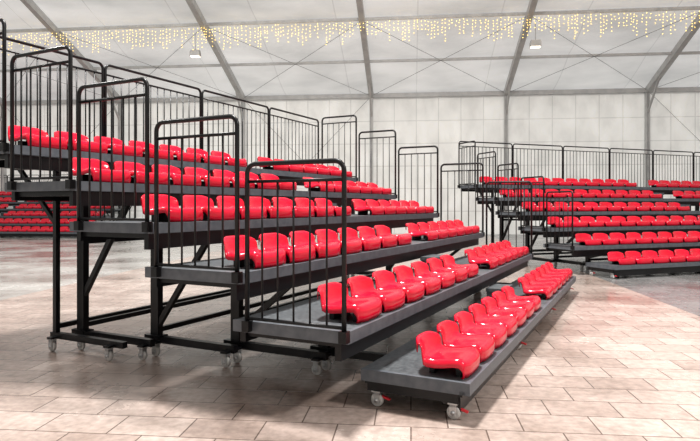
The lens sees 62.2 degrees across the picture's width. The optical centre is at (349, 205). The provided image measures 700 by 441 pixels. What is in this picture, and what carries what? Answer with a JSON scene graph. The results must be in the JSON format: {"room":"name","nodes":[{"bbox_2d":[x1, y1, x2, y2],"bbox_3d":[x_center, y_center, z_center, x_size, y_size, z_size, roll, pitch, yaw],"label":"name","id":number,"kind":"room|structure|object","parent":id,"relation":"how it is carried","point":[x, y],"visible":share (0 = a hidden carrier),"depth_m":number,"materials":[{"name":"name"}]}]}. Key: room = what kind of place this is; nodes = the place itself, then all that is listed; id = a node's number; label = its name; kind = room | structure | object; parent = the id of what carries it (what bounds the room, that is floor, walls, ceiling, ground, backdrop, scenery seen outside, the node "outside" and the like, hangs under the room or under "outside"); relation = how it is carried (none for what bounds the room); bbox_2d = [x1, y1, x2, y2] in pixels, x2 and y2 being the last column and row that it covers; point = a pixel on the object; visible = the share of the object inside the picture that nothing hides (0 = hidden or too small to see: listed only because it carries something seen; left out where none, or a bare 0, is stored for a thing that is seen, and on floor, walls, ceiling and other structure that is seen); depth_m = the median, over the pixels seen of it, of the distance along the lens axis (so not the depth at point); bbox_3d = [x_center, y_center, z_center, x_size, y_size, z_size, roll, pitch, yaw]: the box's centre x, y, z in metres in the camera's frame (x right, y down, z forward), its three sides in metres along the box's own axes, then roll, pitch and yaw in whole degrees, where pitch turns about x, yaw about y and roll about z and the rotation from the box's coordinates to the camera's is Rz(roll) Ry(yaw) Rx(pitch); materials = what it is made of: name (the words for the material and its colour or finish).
{"room":"event tent","nodes":[
{"label":"event tent","id":0,"kind":"room"},
{"bbox_2d":[0,234,699,440],"bbox_3d":[1.045,1.500,9.945,120.000,0.001,70.000,0,0,6],"label":"floor","id":1,"kind":"structure","parent":0,"point":[618,358],"depth_m":5.16,"materials":[{"name":"tile"}]},
{"bbox_2d":[0,174,131,236],"bbox_3d":[-19.730,-0.134,30.389,15.624,3.268,5.182,0,0,6],"label":"bleachers","id":2,"kind":"object","parent":1,"relation":"on","point":[30,212],"visible":0.33,"depth_m":28.86,"materials":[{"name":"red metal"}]},
{"bbox_2d":[0,18,575,419],"bbox_3d":[-0.055,-0.199,7.966,5.182,3.398,7.474,0,0,27],"label":"bleachers","id":3,"kind":"object","parent":1,"relation":"on","point":[449,363],"visible":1,"depth_m":5.52,"materials":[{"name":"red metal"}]},
{"bbox_2d":[0,0,699,234],"bbox_3d":[-4.636,-6.141,9.376,77.501,15.281,44.221,0,0,6],"label":"frame","id":4,"kind":"object","parent":1,"relation":"on","point":[651,87],"visible":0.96,"depth_m":27.90,"materials":[{"name":"metal"}]},
{"bbox_2d":[189,34,200,57],"bbox_3d":[-6.990,-7.260,26.204,0.440,1.045,0.280,0,0,6],"label":"floodlight","id":5,"kind":"object","parent":4,"relation":"hanging from","point":[195,53],"visible":1,"depth_m":26.09,"materials":[{"name":"metal"}]},
{"bbox_2d":[457,141,699,278],"bbox_3d":[10.017,-0.174,16.348,13.024,3.348,5.182,0,0,-21],"label":"bleachers","id":6,"kind":"object","parent":1,"relation":"on","point":[632,204],"visible":0.95,"depth_m":14.82,"materials":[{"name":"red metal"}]},
{"bbox_2d":[0,0,699,100],"bbox_3d":[-4.637,-9.895,9.366,77.001,7.810,44.001,0,0,6],"label":"ceiling","id":7,"kind":"structure","parent":0,"point":[592,73],"depth_m":26.69,"materials":[{"name":"white fabric"}]},
{"bbox_2d":[529,23,541,47],"bbox_3d":[7.878,-7.260,24.642,0.440,1.045,0.280,0,0,6],"label":"floodlight","id":8,"kind":"object","parent":7,"relation":"hanging from","point":[535,43],"visible":1,"depth_m":24.52,"materials":[{"name":"metal"}]},
{"bbox_2d":[7,92,699,235],"bbox_3d":[-2.321,-2.245,31.395,77.000,7.490,0.001,0,0,6],"label":"wall","id":9,"kind":"structure","parent":0,"point":[609,121],"depth_m":30.57,"materials":[{"name":"white fabric"}]}
]}

